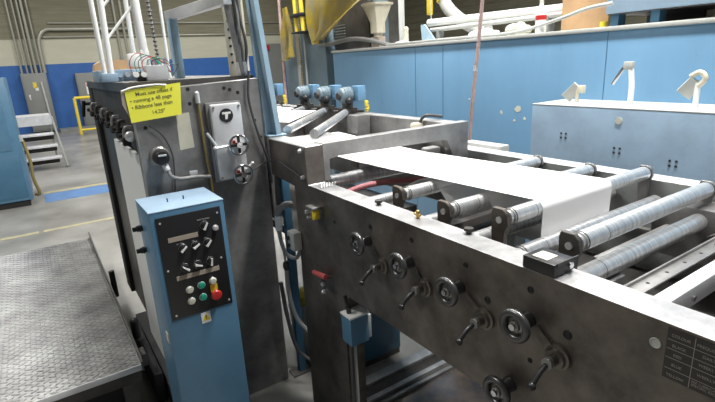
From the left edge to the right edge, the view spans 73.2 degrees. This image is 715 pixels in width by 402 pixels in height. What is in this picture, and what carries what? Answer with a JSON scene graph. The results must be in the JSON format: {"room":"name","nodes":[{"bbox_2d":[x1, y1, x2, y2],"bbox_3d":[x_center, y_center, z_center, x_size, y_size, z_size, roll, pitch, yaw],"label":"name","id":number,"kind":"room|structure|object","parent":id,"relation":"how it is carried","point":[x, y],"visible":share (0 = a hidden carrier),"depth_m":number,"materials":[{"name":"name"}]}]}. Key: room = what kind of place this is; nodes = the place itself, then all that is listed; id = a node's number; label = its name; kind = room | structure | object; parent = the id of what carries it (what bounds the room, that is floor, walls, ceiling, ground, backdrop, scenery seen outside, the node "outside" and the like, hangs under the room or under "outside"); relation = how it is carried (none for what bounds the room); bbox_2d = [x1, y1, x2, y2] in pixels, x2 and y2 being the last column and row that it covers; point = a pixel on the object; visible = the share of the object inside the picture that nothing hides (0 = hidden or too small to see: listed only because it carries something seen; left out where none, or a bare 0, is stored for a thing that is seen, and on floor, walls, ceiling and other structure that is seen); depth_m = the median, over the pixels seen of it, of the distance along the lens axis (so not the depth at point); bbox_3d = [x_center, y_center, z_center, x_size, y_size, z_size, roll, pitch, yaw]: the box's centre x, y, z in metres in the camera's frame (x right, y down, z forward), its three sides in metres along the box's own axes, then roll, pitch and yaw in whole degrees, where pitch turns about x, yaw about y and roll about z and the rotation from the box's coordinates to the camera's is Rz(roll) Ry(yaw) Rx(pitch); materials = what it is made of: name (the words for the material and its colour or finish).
{"room":"print shop","nodes":[
{"label":"print shop","id":0,"kind":"room"},
{"bbox_2d":[0,35,280,65],"bbox_3d":[-7.992,-4.890,15.588,23.000,0.740,0.200,-13,19,-32],"label":"wall","id":1,"kind":"structure","parent":0,"point":[61,50],"depth_m":15.26,"materials":[{"name":"beige paint"}]},
{"bbox_2d":[0,56,288,134],"bbox_3d":[-7.920,-3.576,15.968,23.000,2.000,0.210,-13,19,-32],"label":"trim","id":2,"kind":"structure","parent":1,"relation":"attached to","point":[60,77],"depth_m":15.06,"materials":[{"name":"blue paint"}]},
{"bbox_2d":[42,33,279,37],"bbox_3d":[-4.733,-6.008,17.361,11.300,0.060,0.060,-13,19,-32],"label":"conduit","id":3,"kind":"object","parent":1,"relation":"attached to","point":[88,36],"visible":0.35,"depth_m":15.74,"materials":[{"name":"grey metal"}]},
{"bbox_2d":[0,0,334,39],"bbox_3d":[-8.093,-6.901,14.992,23.000,3.460,0.220,-13,19,-32],"label":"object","id":4,"kind":"structure","parent":1,"relation":"attached to","point":[41,12],"depth_m":15.30,"materials":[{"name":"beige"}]},
{"bbox_2d":[266,43,284,101],"bbox_3d":[-3.364,-4.819,18.649,1.150,2.420,0.040,-13,19,-32],"label":"door","id":5,"kind":"structure","parent":1,"relation":"in","point":[274,54],"depth_m":18.66,"materials":[{"name":"grey paint"}]},
{"bbox_2d":[0,130,449,401],"bbox_3d":[-2.076,-0.433,7.897,23.000,0.100,21.200,-13,19,-32],"label":"floor","id":6,"kind":"structure","parent":0,"point":[82,151],"depth_m":5.35,"materials":[{"name":"concrete"}]},
{"bbox_2d":[0,77,41,209],"bbox_3d":[-5.454,-0.670,6.176,2.090,1.660,1.108,-13,19,-32],"label":"tall cabinet","id":7,"kind":"object","parent":6,"relation":"on","point":[16,186],"visible":1,"depth_m":6.25,"materials":[{"name":"blue metal"}]},
{"bbox_2d":[16,113,68,166],"bbox_3d":[-6.159,-1.132,9.171,0.916,0.940,1.314,-13,19,-32],"label":"stair","id":8,"kind":"structure","parent":6,"relation":"on","point":[42,118],"depth_m":9.07,"materials":[{"name":"metal"}]},
{"bbox_2d":[0,217,113,240],"bbox_3d":[-3.701,0.389,5.193,2.350,0.002,0.080,-13,19,-32],"label":"trim","id":9,"kind":"structure","parent":6,"relation":"on","point":[37,232],"depth_m":5.40,"materials":[{"name":"paint"}]},
{"bbox_2d":[0,232,147,401],"bbox_3d":[-2.509,0.868,2.724,2.152,0.345,2.298,-13,19,-32],"label":"platform","id":10,"kind":"object","parent":6,"relation":"on","point":[66,335],"visible":1,"depth_m":2.63,"materials":[{"name":"metal"}]},
{"bbox_2d":[44,182,106,193],"bbox_3d":[-3.909,-0.281,7.525,1.690,0.002,0.140,-13,19,-32],"label":"trim","id":11,"kind":"structure","parent":6,"relation":"on","point":[48,192],"depth_m":7.29,"materials":[{"name":"paint"}]},
{"bbox_2d":[44,184,108,202],"bbox_3d":[-3.698,-0.203,7.219,1.690,0.002,0.580,-13,19,-32],"label":"trim","id":12,"kind":"structure","parent":6,"relation":"on","point":[81,192],"depth_m":6.97,"materials":[{"name":"blue paint"}]},
{"bbox_2d":[60,125,95,132],"bbox_3d":[-6.462,-2.748,16.262,6.200,0.100,0.500,-13,19,-32],"label":"trim","id":13,"kind":"structure","parent":6,"relation":"on","point":[68,129],"depth_m":14.67,"materials":[{"name":"grey paint"}]},
{"bbox_2d":[73,96,95,133],"bbox_3d":[-7.174,-2.622,14.248,2.019,1.060,0.079,-13,19,-32],"label":"guard rail","id":14,"kind":"object","parent":6,"relation":"on","point":[81,130],"visible":0.42,"depth_m":13.73,"materials":[{"name":"yellow metal"}]},
{"bbox_2d":[110,0,123,59],"bbox_3d":[-7.639,-5.478,15.285,0.076,6.000,0.080,-13,19,-32],"label":"conduit","id":15,"kind":"object","parent":6,"relation":"on","point":[112,2],"visible":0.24,"depth_m":15.29,"materials":[{"name":"grey metal"}]},
{"bbox_2d":[117,0,128,53],"bbox_3d":[-7.473,-5.517,15.390,0.076,6.000,0.080,-13,19,-32],"label":"conduit","id":16,"kind":"object","parent":6,"relation":"on","point":[118,1],"visible":0.48,"depth_m":15.37,"materials":[{"name":"grey metal"}]},
{"bbox_2d":[130,317,167,401],"bbox_3d":[-1.200,0.823,2.697,0.069,0.314,0.660,-13,19,-32],"label":"latch casting","id":17,"kind":"object","parent":6,"relation":"on","point":[153,370],"visible":0.98,"depth_m":2.56,"materials":[{"name":"black metal"}]},
{"bbox_2d":[132,187,249,401],"bbox_3d":[-0.671,0.548,2.006,0.308,1.174,0.282,-13,19,-32],"label":"control panel","id":18,"kind":"object","parent":6,"relation":"on","point":[186,250],"visible":1,"depth_m":1.87,"materials":[{"name":"blue paint"}]},
{"bbox_2d":[82,71,300,401],"bbox_3d":[-0.976,0.122,2.723,0.671,1.621,1.963,-13,19,-32],"label":"press","id":19,"kind":"object","parent":6,"relation":"on","point":[216,144],"visible":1,"depth_m":2.28,"materials":[{"name":"grey metal"}]},
{"bbox_2d":[92,59,140,81],"bbox_3d":[-1.340,-0.734,2.695,0.270,0.115,0.108,-13,19,-32],"label":"cardboard box","id":20,"kind":"object","parent":19,"relation":"on","point":[117,64],"visible":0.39,"depth_m":2.65,"materials":[{"name":"beige cardboard"}]},
{"bbox_2d":[92,69,141,82],"bbox_3d":[-1.229,-0.648,2.485,0.220,0.055,0.265,-13,19,-32],"label":"rail","id":21,"kind":"object","parent":19,"relation":"on","point":[123,75],"visible":0.48,"depth_m":2.39,"materials":[{"name":"blue metal"}]},
{"bbox_2d":[88,0,150,82],"bbox_3d":[-1.232,-1.196,2.317,0.227,1.200,0.449,-12,18,-27],"label":"lattice mast","id":22,"kind":"object","parent":19,"relation":"on","point":[134,6],"visible":0.77,"depth_m":2.25,"materials":[{"name":"white metal"}]},
{"bbox_2d":[120,83,181,122],"bbox_3d":[-0.820,-0.396,1.938,0.230,0.144,0.014,-13,19,-32],"label":"paper note","id":23,"kind":"object","parent":19,"relation":"attached to","point":[164,100],"visible":1,"depth_m":1.94,"materials":[{"name":"yellow paper"}]},
{"bbox_2d":[126,53,177,81],"bbox_3d":[-0.912,-0.597,2.137,0.205,0.120,0.200,-13,19,-32],"label":"cluster","id":24,"kind":"object","parent":19,"relation":"on","point":[153,72],"visible":1,"depth_m":2.09,"materials":[{"name":"plastic"}]},
{"bbox_2d":[146,0,171,77],"bbox_3d":[-1.097,-1.117,2.559,0.096,0.900,0.022,-13,19,-32],"label":"chain","id":25,"kind":"object","parent":19,"relation":"on","point":[148,6],"visible":0.7,"depth_m":2.62,"materials":[{"name":"grey metal"}]},
{"bbox_2d":[164,0,246,77],"bbox_3d":[-0.756,-0.772,2.305,0.546,0.348,0.112,10,21,38],"label":"support bracket","id":26,"kind":"object","parent":19,"relation":"on","point":[171,16],"visible":0.96,"depth_m":2.24,"materials":[{"name":"grey metal"}]},
{"bbox_2d":[222,7,237,75],"bbox_3d":[-0.600,-1.016,2.124,0.035,0.900,0.008,-13,19,-32],"label":"strip","id":27,"kind":"object","parent":19,"relation":"on","point":[230,51],"visible":0.54,"depth_m":2.21,"materials":[{"name":"beige paint"}]},
{"bbox_2d":[229,0,249,70],"bbox_3d":[-0.580,-1.043,2.194,0.084,0.913,0.055,-13,19,-32],"label":"cable bundle","id":28,"kind":"object","parent":19,"relation":"on","point":[237,13],"visible":0.5,"depth_m":2.26,"materials":[{"name":"grey"}]},
{"bbox_2d":[277,0,287,103],"bbox_3d":[-0.979,-1.909,6.323,0.094,3.501,0.035,5,18,25],"label":"copper pipe","id":29,"kind":"object","parent":6,"relation":"on","point":[278,1],"visible":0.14,"depth_m":6.34,"materials":[{"name":"brown metal"}]},
{"bbox_2d":[279,178,310,377],"bbox_3d":[-0.348,0.386,2.511,0.100,1.170,0.070,-13,19,-32],"label":"stanchion","id":30,"kind":"object","parent":6,"relation":"on","point":[302,368],"visible":0.58,"depth_m":2.52,"materials":[{"name":"paint"}]},
{"bbox_2d":[288,286,308,353],"bbox_3d":[-0.305,0.701,2.851,0.192,0.370,0.188,-13,19,-32],"label":"post","id":31,"kind":"object","parent":6,"relation":"on","point":[301,289],"visible":0.2,"depth_m":2.78,"materials":[{"name":"metal"}]},
{"bbox_2d":[285,0,339,174],"bbox_3d":[-0.273,-1.576,6.306,1.029,2.800,1.100,-13,19,-32],"label":"tall cabinet","id":32,"kind":"object","parent":6,"relation":"on","point":[311,64],"visible":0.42,"depth_m":5.88,"materials":[{"name":"metal"}]},
{"bbox_2d":[290,0,308,33],"bbox_3d":[-0.660,-2.379,5.585,0.170,0.821,0.300,-13,19,-32],"label":"hose","id":33,"kind":"object","parent":32,"relation":"attached to","point":[301,14],"visible":0.86,"depth_m":5.58,"materials":[{"name":"yellow"}]},
{"bbox_2d":[280,0,358,61],"bbox_3d":[-0.181,-1.935,4.911,0.146,0.940,3.000,-13,19,-32],"label":"plastic sheet","id":34,"kind":"object","parent":32,"relation":"hanging from","point":[322,16],"visible":1,"depth_m":5.33,"materials":[{"name":"yellow plastic"}]},
{"bbox_2d":[340,295,371,401],"bbox_3d":[0.009,0.733,1.976,0.103,0.768,0.075,-13,19,-32],"label":"junction box","id":35,"kind":"object","parent":6,"relation":"on","point":[356,320],"visible":1,"depth_m":1.89,"materials":[{"name":"blue paint"}]},
{"bbox_2d":[362,306,399,367],"bbox_3d":[-0.021,0.496,2.769,0.330,0.780,0.425,-13,19,-32],"label":"base cabinet","id":36,"kind":"object","parent":6,"relation":"on","point":[384,342],"visible":0.15,"depth_m":2.69,"materials":[{"name":"metal"}]},
{"bbox_2d":[366,348,449,401],"bbox_3d":[0.298,0.914,2.621,0.920,0.030,0.170,-13,19,-32],"label":"channel","id":37,"kind":"object","parent":6,"relation":"on","point":[389,380],"visible":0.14,"depth_m":2.57,"materials":[{"name":"metal"}]},
{"bbox_2d":[380,365,489,401],"bbox_3d":[0.619,1.043,2.086,0.840,0.050,1.040,-13,19,-32],"label":"drip tray","id":38,"kind":"object","parent":6,"relation":"on","point":[448,384],"visible":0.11,"depth_m":2.44,"materials":[{"name":"grey metal"}]},
{"bbox_2d":[468,0,483,139],"bbox_3d":[0.688,-0.341,2.794,0.026,2.301,0.149,-13,19,-32],"label":"rod","id":39,"kind":"object","parent":6,"relation":"on","point":[475,67],"visible":0.62,"depth_m":2.68,"materials":[{"name":"metal"}]},
{"bbox_2d":[264,103,714,401],"bbox_3d":[0.253,0.290,2.391,1.247,1.359,4.447,-13,19,-32],"label":"press","id":40,"kind":"object","parent":6,"relation":"on","point":[623,310],"visible":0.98,"depth_m":1.42,"materials":[{"name":"metal"}]},
{"bbox_2d":[245,0,286,136],"bbox_3d":[-0.429,-0.732,2.154,0.117,0.880,0.095,-13,19,-32],"label":"post","id":41,"kind":"object","parent":40,"relation":"on","point":[270,121],"visible":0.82,"depth_m":2.18,"materials":[{"name":"metal"}]},
{"bbox_2d":[273,83,286,103],"bbox_3d":[-0.710,-0.891,4.020,0.174,0.167,0.193,-13,19,-32],"label":"motor","id":42,"kind":"object","parent":40,"relation":"on","point":[278,88],"visible":0.34,"depth_m":3.98,"materials":[{"name":"metal"}]},
{"bbox_2d":[277,107,292,113],"bbox_3d":[-0.571,-0.565,3.034,0.280,0.001,0.874,-1,16,7],"label":"paper web","id":43,"kind":"object","parent":40,"relation":"on","point":[280,109],"visible":0.29,"depth_m":3.10,"materials":[{"name":"white paper"}]},
{"bbox_2d":[274,175,309,360],"bbox_3d":[-0.286,0.306,2.334,0.232,1.152,0.116,6,18,27],"label":"conduit","id":44,"kind":"object","parent":40,"relation":"attached to","point":[286,204],"visible":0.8,"depth_m":2.35,"materials":[{"name":"grey"}]},
{"bbox_2d":[286,229,301,251],"bbox_3d":[-0.281,0.173,2.127,0.049,0.085,0.065,-13,19,-32],"label":"switch box","id":45,"kind":"object","parent":40,"relation":"attached to","point":[293,236],"visible":1,"depth_m":2.11,"materials":[{"name":"grey paint"}]},
{"bbox_2d":[278,110,315,121],"bbox_3d":[-0.403,-0.480,2.723,0.215,0.001,0.602,0,16,9],"label":"paper web","id":46,"kind":"object","parent":40,"relation":"on","point":[287,116],"visible":0.71,"depth_m":2.75,"materials":[{"name":"white paper"}]},
{"bbox_2d":[294,84,319,108],"bbox_3d":[-0.370,-0.765,3.530,0.174,0.167,0.193,-13,19,-32],"label":"motor","id":47,"kind":"object","parent":40,"relation":"on","point":[303,93],"visible":0.74,"depth_m":3.49,"materials":[{"name":"metal"}]},
{"bbox_2d":[314,85,341,110],"bbox_3d":[-0.203,-0.704,3.288,0.174,0.167,0.193,-13,19,-32],"label":"motor","id":48,"kind":"object","parent":40,"relation":"on","point":[323,94],"visible":0.79,"depth_m":3.25,"materials":[{"name":"metal"}]},
{"bbox_2d":[335,85,369,112],"bbox_3d":[-0.047,-0.646,3.063,0.174,0.167,0.193,-13,19,-32],"label":"motor","id":49,"kind":"object","parent":40,"relation":"on","point":[346,96],"visible":0.98,"depth_m":3.02,"materials":[{"name":"metal"}]},
{"bbox_2d":[333,132,611,250],"bbox_3d":[0.231,-0.139,2.238,0.372,0.159,1.800,-13,19,-32],"label":"paper web","id":50,"kind":"object","parent":40,"relation":"on","point":[566,200],"visible":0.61,"depth_m":1.70,"materials":[{"name":"white paper"}]},
{"bbox_2d":[404,177,541,234],"bbox_3d":[0.494,-0.035,1.877,0.355,0.125,0.556,-13,19,-32],"label":"paper web","id":51,"kind":"object","parent":40,"relation":"on","point":[451,191],"visible":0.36,"depth_m":1.82,"materials":[{"name":"white paper"}]},
{"bbox_2d":[331,17,714,242],"bbox_3d":[1.790,-0.328,3.523,1.015,1.755,5.810,-13,19,-32],"label":"enclosure","id":52,"kind":"object","parent":6,"relation":"on","point":[515,72],"visible":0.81,"depth_m":3.44,"materials":[{"name":"paint"}]},
{"bbox_2d":[317,37,389,46],"bbox_3d":[-0.091,-1.685,5.162,0.076,0.133,1.306,-14,20,-34],"label":"hose","id":53,"kind":"object","parent":52,"relation":"on","point":[364,39],"visible":0.87,"depth_m":5.03,"materials":[{"name":"grey plastic"}]},
{"bbox_2d":[333,0,398,49],"bbox_3d":[0.067,-2.111,5.298,0.410,0.845,0.880,-13,19,-32],"label":"machine","id":54,"kind":"object","parent":52,"relation":"on","point":[355,23],"visible":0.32,"depth_m":5.13,"materials":[{"name":"metal"}]},
{"bbox_2d":[361,1,392,46],"bbox_3d":[0.205,-1.772,4.872,0.305,0.420,0.305,-6,17,-10],"label":"hopper","id":55,"kind":"object","parent":52,"relation":"on","point":[376,12],"visible":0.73,"depth_m":4.79,"materials":[{"name":"beige paint"}]},
{"bbox_2d":[398,0,404,40],"bbox_3d":[0.439,-2.535,5.610,0.120,1.445,0.260,-13,19,-32],"label":"post","id":56,"kind":"object","parent":52,"relation":"on","point":[400,2],"visible":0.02,"depth_m":5.63,"materials":[{"name":"white metal"}]},
{"bbox_2d":[403,26,408,40],"bbox_3d":[0.465,-1.574,4.593,0.050,0.170,0.050,-13,19,-32],"label":"pipe stub","id":57,"kind":"object","parent":52,"relation":"on","point":[406,34],"visible":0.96,"depth_m":4.57,"materials":[{"name":"beige paint"}]},
{"bbox_2d":[421,24,436,42],"bbox_3d":[0.691,-1.603,4.624,0.020,0.185,0.230,-13,19,-32],"label":"blue gusset","id":58,"kind":"object","parent":52,"relation":"on","point":[426,34],"visible":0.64,"depth_m":4.65,"materials":[{"name":"paint"}]},
{"bbox_2d":[427,0,492,32],"bbox_3d":[0.976,-1.869,4.625,0.197,0.666,0.749,-13,19,-32],"label":"duct","id":59,"kind":"object","parent":52,"relation":"on","point":[449,9],"visible":0.59,"depth_m":4.71,"materials":[{"name":"grey paint"}]},
{"bbox_2d":[468,28,499,38],"bbox_3d":[0.965,-1.306,3.757,0.126,0.078,0.305,-13,19,-32],"label":"rag","id":60,"kind":"object","parent":52,"relation":"on","point":[486,30],"visible":0.46,"depth_m":3.69,"materials":[{"name":"white fabric"}]},
{"bbox_2d":[426,0,561,41],"bbox_3d":[1.099,-2.090,3.968,0.080,1.445,1.521,-13,19,-32],"label":"tube","id":61,"kind":"object","parent":52,"relation":"on","point":[554,11],"visible":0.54,"depth_m":4.05,"materials":[{"name":"white paint"}]},
{"bbox_2d":[386,1,613,45],"bbox_3d":[0.900,-1.343,3.759,0.043,0.143,2.202,-13,19,-32],"label":"hose","id":62,"kind":"object","parent":52,"relation":"on","point":[611,2],"visible":0.97,"depth_m":3.41,"materials":[{"name":"grey paint"}]},
{"bbox_2d":[505,22,531,34],"bbox_3d":[1.177,-1.252,3.505,0.126,0.094,0.227,-13,19,-32],"label":"rag","id":63,"kind":"object","parent":52,"relation":"on","point":[520,25],"visible":0.59,"depth_m":3.46,"materials":[{"name":"white fabric"}]},
{"bbox_2d":[535,0,546,32],"bbox_3d":[1.249,-1.272,3.274,0.074,0.250,0.074,-13,19,-32],"label":"bottle","id":64,"kind":"object","parent":52,"relation":"on","point":[541,14],"visible":0.88,"depth_m":3.25,"materials":[{"name":"white plastic"}]},
{"bbox_2d":[561,0,609,30],"bbox_3d":[1.520,-1.440,3.183,0.020,0.594,0.340,-13,19,-32],"label":"cardboard sheet","id":65,"kind":"object","parent":52,"relation":"on","point":[592,18],"visible":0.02,"depth_m":3.24,"materials":[{"name":"cardboard"}]},
{"bbox_2d":[600,0,714,26],"bbox_3d":[2.548,-1.227,1.998,0.600,0.745,2.880,-13,19,-32],"label":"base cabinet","id":66,"kind":"object","parent":52,"relation":"on","point":[655,10],"visible":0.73,"depth_m":2.90,"materials":[{"name":"blue metal"}]},
{"bbox_2d":[530,82,714,182],"bbox_3d":[2.051,0.248,2.044,0.352,1.451,2.902,-13,19,-32],"label":"housing","id":67,"kind":"object","parent":6,"relation":"on","point":[675,139],"depth_m":2.53,"materials":[{"name":"blue paint"}]},
{"bbox_2d":[611,61,634,103],"bbox_3d":[1.468,-0.647,2.665,0.030,0.240,0.129,-13,19,-32],"label":"bracket","id":68,"kind":"object","parent":67,"relation":"on","point":[628,65],"visible":0.98,"depth_m":2.62,"materials":[{"name":"white metal"}]},
{"bbox_2d":[677,69,708,106],"bbox_3d":[1.660,-0.553,2.391,0.033,0.193,0.131,-13,19,-32],"label":"bracket","id":69,"kind":"object","parent":67,"relation":"on","point":[692,86],"visible":0.96,"depth_m":2.38,"materials":[{"name":"white metal"}]},
{"bbox_2d":[404,0,646,43],"bbox_3d":[7.253,-5.672,12.894,0.240,6.200,21.000,-13,19,-32],"label":"wall","id":70,"kind":"structure","parent":0,"point":[415,11],"depth_m":17.56,"materials":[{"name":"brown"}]},
{"bbox_2d":[20,73,58,131],"bbox_3d":[-9.606,-2.975,14.556,0.650,1.710,0.410,-13,19,-32],"label":"electrical panel","id":71,"kind":"object","parent":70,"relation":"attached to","point":[36,89],"visible":0.94,"depth_m":14.38,"materials":[{"name":"grey paint"}]},
{"bbox_2d":[4,0,22,73],"bbox_3d":[-10.000,-5.125,13.865,0.057,2.840,0.060,-13,19,-32],"label":"conduit","id":72,"kind":"object","parent":71,"relation":"on","point":[5,3],"visible":1,"depth_m":13.95,"materials":[{"name":"grey metal"}]},
{"bbox_2d":[10,0,28,73],"bbox_3d":[-9.884,-5.153,13.938,0.048,2.840,0.050,-13,19,-32],"label":"conduit","id":73,"kind":"object","parent":71,"relation":"on","point":[10,0],"visible":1,"depth_m":14.03,"materials":[{"name":"grey metal"}]},
{"bbox_2d":[14,0,33,72],"bbox_3d":[-9.784,-5.177,14.001,0.057,2.840,0.060,-13,19,-32],"label":"conduit","id":74,"kind":"object","parent":71,"relation":"on","point":[16,3],"visible":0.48,"depth_m":14.09,"materials":[{"name":"grey metal"}]},
{"bbox_2d":[18,0,37,72],"bbox_3d":[-9.701,-5.196,14.053,0.076,2.840,0.080,-13,19,-32],"label":"conduit","id":75,"kind":"object","parent":71,"relation":"on","point":[19,1],"visible":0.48,"depth_m":14.13,"materials":[{"name":"grey metal"}]},
{"bbox_2d":[24,0,41,72],"bbox_3d":[-9.594,-5.222,14.121,0.048,2.840,0.050,-13,19,-32],"label":"conduit","id":76,"kind":"object","parent":71,"relation":"attached to","point":[24,0],"visible":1,"depth_m":14.21,"materials":[{"name":"grey metal"}]},
{"bbox_2d":[36,27,127,72],"bbox_3d":[-8.420,-4.759,15.077,2.696,1.298,0.108,-13,19,-32],"label":"conduit","id":77,"kind":"object","parent":71,"relation":"attached to","point":[38,40],"visible":0.97,"depth_m":14.50,"materials":[{"name":"grey metal"}]},
{"bbox_2d":[74,72,94,125],"bbox_3d":[-8.280,-3.269,15.430,1.080,1.650,0.360,-13,19,-32],"label":"electrical panel","id":78,"kind":"object","parent":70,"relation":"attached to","point":[81,79],"visible":0.34,"depth_m":15.02,"materials":[{"name":"grey paint"}]},
{"bbox_2d":[47,21,305,23],"bbox_3d":[-4.670,-6.411,17.301,11.100,0.060,0.060,-13,19,-32],"label":"conduit","id":79,"kind":"object","parent":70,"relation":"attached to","point":[299,21],"visible":0.35,"depth_m":15.82,"materials":[{"name":"grey metal"}]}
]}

